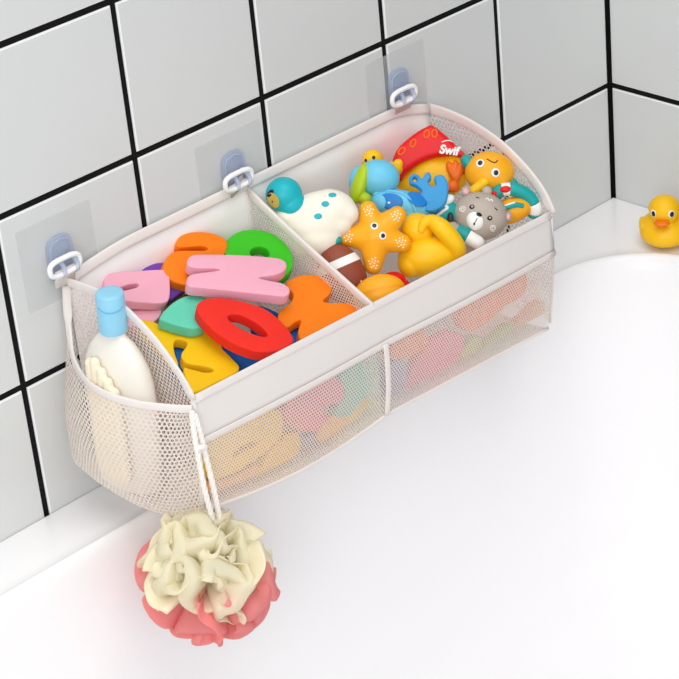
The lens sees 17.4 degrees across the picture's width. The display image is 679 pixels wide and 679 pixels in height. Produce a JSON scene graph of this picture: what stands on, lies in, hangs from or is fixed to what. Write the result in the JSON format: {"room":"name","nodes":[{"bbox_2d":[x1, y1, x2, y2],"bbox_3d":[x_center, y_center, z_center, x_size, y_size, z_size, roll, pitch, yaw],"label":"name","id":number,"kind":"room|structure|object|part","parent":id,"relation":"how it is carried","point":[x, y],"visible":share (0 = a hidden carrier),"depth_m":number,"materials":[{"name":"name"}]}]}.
{"room":"bathroom","nodes":[
{"label":"bathroom","id":0,"kind":"room"},
{"bbox_2d":[0,0,612,541],"bbox_3d":[-0.388,-0.070,1.344,1.623,1.300,0.080,-29,36,-36],"label":"wall","id":1,"kind":"structure","parent":0,"point":[118,117],"depth_m":1.55,"materials":[{"name":"white tile"}]},
{"bbox_2d":[46,233,79,280],"bbox_3d":[-0.185,-0.054,1.497,0.063,0.061,0.014,-29,36,-36],"label":"hook","id":2,"kind":"object","parent":1,"relation":"attached to","point":[61,244],"visible":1,"depth_m":1.50,"materials":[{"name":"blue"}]},
{"bbox_2d":[47,83,555,515],"bbox_3d":[-0.021,-0.029,1.594,0.401,0.186,0.129,-29,36,-36],"label":"organizer","id":3,"kind":"object","parent":2,"relation":"hanging from","point":[429,303],"visible":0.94,"depth_m":1.57,"materials":[{"name":"white fabric"}]},
{"bbox_2d":[85,357,131,483],"bbox_3d":[-0.156,0.055,1.496,0.008,0.097,0.034,-29,36,-36],"label":"bar","id":4,"kind":"object","parent":3,"relation":"in","point":[95,373],"visible":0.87,"depth_m":1.49,"materials":[{"name":"beige plastic"}]},
{"bbox_2d":[85,286,163,494],"bbox_3d":[-0.149,0.034,1.499,0.060,0.153,0.028,14,35,32],"label":"lotion bottle","id":5,"kind":"object","parent":3,"relation":"in","point":[123,361],"visible":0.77,"depth_m":1.47,"materials":[{"name":"white plastic"}]},
{"bbox_2d":[102,270,169,309],"bbox_3d":[-0.138,-0.034,1.537,0.051,0.029,0.028,-17,31,-20],"label":"foam letter","id":6,"kind":"object","parent":3,"relation":"in","point":[149,289],"visible":0.77,"depth_m":1.53,"materials":[{"name":"pink plastic"}]},
{"bbox_2d":[126,309,160,333],"bbox_3d":[-0.136,-0.013,1.536,0.031,0.014,0.017,-22,33,-28],"label":"foam letter","id":7,"kind":"object","parent":3,"relation":"in","point":[149,315],"visible":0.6,"depth_m":1.53,"materials":[{"name":"pink plastic"}]},
{"bbox_2d":[142,263,184,305],"bbox_3d":[-0.124,-0.040,1.559,0.027,0.025,0.028,-29,36,-36],"label":"foam letter","id":8,"kind":"object","parent":3,"relation":"in","point":[174,294],"visible":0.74,"depth_m":1.55,"materials":[{"name":"purple plastic"}]},
{"bbox_2d":[164,294,189,310],"bbox_3d":[-0.108,-0.020,1.561,0.031,0.018,0.029,-10,29,-7],"label":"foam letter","id":9,"kind":"object","parent":3,"relation":"in","point":[183,295],"visible":0.1,"depth_m":1.56,"materials":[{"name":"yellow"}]},
{"bbox_2d":[158,295,204,336],"bbox_3d":[-0.106,-0.016,1.534,0.032,0.019,0.036,2,30,13],"label":"foam letter","id":10,"kind":"object","parent":3,"relation":"in","point":[178,318],"visible":0.9,"depth_m":1.52,"materials":[{"name":"teal plastic"}]},
{"bbox_2d":[138,320,238,394],"bbox_3d":[-0.103,0.007,1.522,0.044,0.037,0.072,-22,33,-28],"label":"foam letter","id":11,"kind":"object","parent":3,"relation":"in","point":[204,363],"visible":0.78,"depth_m":1.51,"materials":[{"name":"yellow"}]},
{"bbox_2d":[160,232,226,291],"bbox_3d":[-0.103,-0.055,1.569,0.033,0.033,0.058,8,32,23],"label":"foam letter","id":12,"kind":"object","parent":3,"relation":"in","point":[187,245],"visible":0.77,"depth_m":1.57,"materials":[{"name":"orange plastic"}]},
{"bbox_2d":[134,410,279,646],"bbox_3d":[-0.095,0.127,1.489,0.096,0.176,0.098,-29,36,-36],"label":"bath pouf","id":13,"kind":"object","parent":3,"relation":"hanging from","point":[206,577],"visible":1,"depth_m":1.48,"materials":[{"name":"beige"}]},
{"bbox_3d":[-0.091,0.090,1.471,0.008,0.092,0.010,-29,36,-36],"label":"hanging cord","id":14,"kind":"part","parent":13,"relation":"part of","materials":[{"name":"white fabric"}]},
{"bbox_3d":[-0.087,0.088,1.473,0.011,0.092,0.006,-10,29,-7],"label":"hanging cord","id":15,"kind":"part","parent":13,"relation":"part of","materials":[{"name":"white fabric"}]},
{"bbox_2d":[172,346,260,377],"bbox_3d":[-0.084,0.015,1.532,0.071,0.030,0.038,-7,29,-2],"label":"foam letter","id":16,"kind":"object","parent":3,"relation":"in","point":[242,362],"visible":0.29,"depth_m":1.53,"materials":[{"name":"blue plastic"}]},
{"bbox_2d":[198,463,259,492],"bbox_3d":[-0.075,0.095,1.527,0.052,0.017,0.010,-29,36,-36],"label":"foam letter","id":17,"kind":"object","parent":3,"relation":"in","point":[207,481],"visible":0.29,"depth_m":1.52,"materials":[{"name":"brown"}]},
{"bbox_2d":[185,255,289,304],"bbox_3d":[-0.072,-0.043,1.550,0.073,0.033,0.039,-7,29,-3],"label":"foam letter","id":18,"kind":"object","parent":3,"relation":"in","point":[235,277],"visible":1,"depth_m":1.54,"materials":[{"name":"pink plastic"}]},
{"bbox_2d":[202,409,282,478],"bbox_3d":[-0.068,0.069,1.523,0.013,0.037,0.075,21,38,39],"label":"foam letter","id":19,"kind":"object","parent":3,"relation":"in","point":[204,468],"visible":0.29,"depth_m":1.52,"materials":[{"name":"orange"}]},
{"bbox_2d":[195,298,292,359],"bbox_3d":[-0.066,-0.008,1.521,0.064,0.035,0.044,19,37,37],"label":"foam letter","id":20,"kind":"object","parent":3,"relation":"in","point":[214,316],"visible":1,"depth_m":1.51,"materials":[{"name":"red plastic"}]},
{"bbox_3d":[-0.051,-0.048,1.646,0.359,0.156,0.003,-29,36,-36],"label":"panel","id":21,"kind":"part","parent":3,"relation":"part of","materials":[{"name":"white fabric"}]},
{"bbox_2d":[225,230,292,283],"bbox_3d":[-0.059,-0.058,1.586,0.049,0.028,0.049,-10,29,-8],"label":"foam letter","id":22,"kind":"object","parent":3,"relation":"in","point":[247,242],"visible":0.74,"depth_m":1.59,"materials":[{"name":"green plastic"}]},
{"bbox_2d":[250,306,298,343],"bbox_3d":[-0.048,-0.005,1.557,0.041,0.025,0.034,14,34,31],"label":"foam letter","id":23,"kind":"object","parent":3,"relation":"in","point":[294,332],"visible":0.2,"depth_m":1.55,"materials":[{"name":"blue plastic"}]},
{"bbox_2d":[255,430,299,474],"bbox_3d":[-0.046,0.079,1.551,0.010,0.018,0.045,21,39,40],"label":"foam letter","id":24,"kind":"object","parent":3,"relation":"in","point":[288,430],"visible":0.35,"depth_m":1.55,"materials":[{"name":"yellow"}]},
{"bbox_2d":[296,431,317,455],"bbox_3d":[-0.027,0.069,1.570,0.011,0.020,0.035,21,39,40],"label":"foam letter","id":25,"kind":"object","parent":3,"relation":"in","point":[311,431],"visible":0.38,"depth_m":1.57,"materials":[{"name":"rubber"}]},
{"bbox_2d":[277,377,343,431],"bbox_3d":[-0.019,0.047,1.565,0.012,0.033,0.057,21,39,40],"label":"foam letter","id":26,"kind":"object","parent":3,"relation":"in","point":[331,377],"visible":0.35,"depth_m":1.56,"materials":[{"name":"pink"}]},
{"bbox_2d":[266,177,358,257],"bbox_3d":[-0.020,-0.089,1.605,0.066,0.057,0.036,-2,29,7],"label":"toy","id":27,"kind":"object","parent":3,"relation":"in","point":[321,218],"visible":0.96,"depth_m":1.60,"materials":[{"name":"beige plastic"}]},
{"bbox_2d":[266,177,303,213],"bbox_3d":[-0.039,-0.102,1.605,0.027,0.029,0.029,-29,36,-36],"label":"toy head","id":28,"kind":"object","parent":27,"relation":"attached to","point":[284,195],"depth_m":1.60,"materials":[{"name":"teal plastic"}]},
{"bbox_2d":[278,275,358,341],"bbox_3d":[-0.023,-0.022,1.565,0.061,0.027,0.049,-28,36,-35],"label":"foam letter","id":29,"kind":"object","parent":3,"relation":"in","point":[309,311],"visible":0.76,"depth_m":1.56,"materials":[{"name":"orange plastic"}]},
{"bbox_2d":[318,244,366,304],"bbox_3d":[0.002,-0.047,1.605,0.036,0.043,0.030,11,33,28],"label":"ball","id":30,"kind":"object","parent":3,"relation":"in","point":[342,258],"visible":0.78,"depth_m":1.60,"materials":[{"name":"brown plastic"}]},
{"bbox_2d":[314,393,377,441],"bbox_3d":[0.003,0.055,1.593,0.010,0.015,0.062,21,39,40],"label":"foam letter","id":31,"kind":"object","parent":3,"relation":"in","point":[372,393],"visible":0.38,"depth_m":1.58,"materials":[{"name":"orange"}]},
{"bbox_3d":[-0.004,0.037,1.643,0.347,0.022,0.119,-29,36,-36],"label":"panel","id":32,"kind":"part","parent":3,"relation":"part of","materials":[{"name":"white fabric"}]},
{"bbox_2d":[328,355,377,416],"bbox_3d":[0.009,0.033,1.590,0.012,0.036,0.049,21,38,39],"label":"foam letter","id":33,"kind":"object","parent":3,"relation":"in","point":[374,355],"visible":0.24,"depth_m":1.58,"materials":[{"name":"teal plastic"}]},
{"bbox_2d":[340,201,410,274],"bbox_3d":[0.025,-0.074,1.613,0.052,0.049,0.032,-14,30,-15],"label":"toy","id":34,"kind":"object","parent":3,"relation":"in","point":[376,234],"visible":1,"depth_m":1.61,"materials":[{"name":"orange vinyl"},{"name":"white paint"},{"name":"black paint"}]},
{"bbox_2d":[353,274,404,307],"bbox_3d":[0.029,-0.032,1.590,0.039,0.027,0.024,-5,29,1],"label":"toy","id":35,"kind":"object","parent":3,"relation":"in","point":[375,287],"visible":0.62,"depth_m":1.58,"materials":[{"name":"orange plastic"}]},
{"bbox_2d":[362,149,402,174],"bbox_3d":[0.032,-0.131,1.660,0.031,0.023,0.017,-4,29,3],"label":"rubber duck","id":36,"kind":"object","parent":3,"relation":"in","point":[372,154],"visible":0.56,"depth_m":1.66},
{"bbox_2d":[349,159,429,215],"bbox_3d":[0.038,-0.109,1.645,0.061,0.048,0.033,-1,29,9],"label":"toy","id":37,"kind":"object","parent":3,"relation":"in","point":[376,181],"visible":0.85,"depth_m":1.63,"materials":[{"name":"blue plastic"}]},
{"bbox_3d":[0.037,-0.102,1.634,0.019,0.012,0.004,0,0,0],"label":"panel","id":38,"kind":"part","parent":37,"relation":"part of","materials":[{"name":"blue plastic"}]},
{"bbox_3d":[0.042,-0.100,1.636,0.034,0.021,0.007,0,0,0],"label":"trim","id":39,"kind":"part","parent":37,"relation":"part of","materials":[{"name":"blue plastic"}]},
{"bbox_3d":[0.057,-0.104,1.636,0.015,0.012,0.009,0,0,0],"label":"panel","id":40,"kind":"part","parent":37,"relation":"part of","materials":[{"name":"blue plastic"}]},
{"bbox_2d":[380,359,406,395],"bbox_3d":[0.039,0.026,1.620,0.011,0.027,0.022,21,39,40],"label":"foam letter","id":41,"kind":"object","parent":3,"relation":"in","point":[390,359],"visible":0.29,"depth_m":1.62,"materials":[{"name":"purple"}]},
{"bbox_2d":[385,272,409,285],"bbox_3d":[0.041,-0.042,1.619,0.022,0.017,0.015,0,29,10],"label":"toy","id":42,"kind":"object","parent":3,"relation":"in","point":[400,276],"visible":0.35,"depth_m":1.61,"materials":[{"name":"red plastic"}]},
{"bbox_2d":[381,330,427,359],"bbox_3d":[0.048,0.004,1.617,0.010,0.018,0.041,22,39,40],"label":"foam letter","id":43,"kind":"object","parent":3,"relation":"in","point":[420,330],"visible":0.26,"depth_m":1.61,"materials":[{"name":"orange"}]},
{"bbox_2d":[409,172,448,213],"bbox_3d":[0.065,-0.108,1.644,0.032,0.027,0.025,-6,29,-1],"label":"toy","id":44,"kind":"object","parent":3,"relation":"in","point":[436,196],"visible":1,"depth_m":1.64,"materials":[{"name":"blue plastic"}]},
{"bbox_2d":[393,125,466,195],"bbox_3d":[0.070,-0.137,1.692,0.060,0.055,0.041,-1,29,8],"label":"toy","id":45,"kind":"object","parent":3,"relation":"in","point":[430,150],"visible":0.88,"depth_m":1.68,"materials":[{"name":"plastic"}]},
{"bbox_2d":[398,213,465,277],"bbox_3d":[0.068,-0.069,1.624,0.049,0.047,0.036,4,30,18],"label":"rubber duck","id":46,"kind":"object","parent":3,"relation":"in","point":[428,252],"visible":0.91,"depth_m":1.62},
{"bbox_2d":[404,330,464,388],"bbox_3d":[0.067,0.013,1.643,0.012,0.028,0.069,22,39,40],"label":"foam letter","id":47,"kind":"object","parent":3,"relation":"in","point":[441,330],"visible":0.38,"depth_m":1.64,"materials":[{"name":"pink plastic"}]},
{"bbox_2d":[434,186,511,253],"bbox_3d":[0.098,-0.088,1.653,0.050,0.049,0.043,-25,34,-31],"label":"toy","id":48,"kind":"object","parent":3,"relation":"in","point":[478,217],"visible":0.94,"depth_m":1.64,"materials":[{"name":"beige plastic"}]},
{"bbox_2d":[458,322,513,360],"bbox_3d":[0.108,-0.002,1.681,0.010,0.015,0.065,22,39,40],"label":"foam letter","id":49,"kind":"object","parent":3,"relation":"in","point":[504,322],"visible":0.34,"depth_m":1.68,"materials":[{"name":"green plastic"}]},
{"bbox_2d":[453,274,526,330],"bbox_3d":[0.114,-0.030,1.673,0.011,0.029,0.077,21,38,39],"label":"foam letter","id":50,"kind":"object","parent":3,"relation":"in","point":[524,274],"visible":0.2,"depth_m":1.67,"materials":[{"name":"orange"}]},
{"bbox_2d":[461,151,541,223],"bbox_3d":[0.121,-0.115,1.671,0.054,0.049,0.045,-11,29,-10],"label":"toy","id":51,"kind":"object","parent":3,"relation":"in","point":[493,169],"visible":0.82,"depth_m":1.66,"materials":[{"name":"orange plastic"}]},
{"bbox_3d":[0.104,-0.114,1.663,0.017,0.016,0.008,0,0,0],"label":"arm","id":52,"kind":"part","parent":51,"relation":"part of","materials":[{"name":"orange plastic"}]},
{"bbox_2d":[508,299,544,333],"bbox_3d":[0.141,-0.018,1.711,0.010,0.012,0.046,21,39,40],"label":"foam letter","id":53,"kind":"object","parent":3,"relation":"in","point":[535,299],"visible":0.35,"depth_m":1.71,"materials":[{"name":"brown plastic"}]},
{"bbox_2d":[221,150,251,191],"bbox_3d":[-0.072,-0.118,1.590,0.063,0.061,0.014,-29,36,-36],"label":"hook","id":54,"kind":"object","parent":1,"relation":"attached to","point":[234,160],"visible":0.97,"depth_m":1.59,"materials":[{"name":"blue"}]},
{"bbox_3d":[-0.076,-0.121,1.592,0.022,0.031,0.003,-29,36,-36],"label":"hook plate","id":55,"kind":"part","parent":54,"relation":"part of","materials":[{"name":"blue plastic"}]},
{"bbox_2d":[388,67,415,108],"bbox_3d":[0.049,-0.189,1.689,0.063,0.061,0.014,-29,36,-36],"label":"hook","id":56,"kind":"object","parent":1,"relation":"attached to","point":[398,78],"visible":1,"depth_m":1.69,"materials":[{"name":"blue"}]},
{"bbox_2d":[607,0,678,207],"bbox_3d":[0.541,-0.270,1.536,0.080,1.300,0.863,-29,36,-36],"label":"wall","id":57,"kind":"structure","parent":0,"point":[643,35],"depth_m":1.86,"materials":[{"name":"white tile"}]},
{"bbox_3d":[0.194,0.970,0.743,2.480,0.040,2.280,-29,36,-36],"label":"floor","id":58,"kind":"structure","parent":0,"visible":0},
{"bbox_2d":[0,198,678,678],"bbox_3d":[-0.041,0.456,1.294,1.600,0.353,0.774,-29,36,-36],"label":"bathtub","id":59,"kind":"object","parent":58,"relation":"on","point":[518,517],"visible":0.85,"depth_m":1.78,"materials":[{"name":"white ceramic"}]},
{"bbox_2d":[639,194,678,247],"bbox_3d":[0.269,-0.101,1.834,0.043,0.046,0.047,-2,29,6],"label":"rubber duck","id":60,"kind":"object","parent":59,"relation":"on","point":[659,228],"visible":1,"depth_m":1.82}
]}

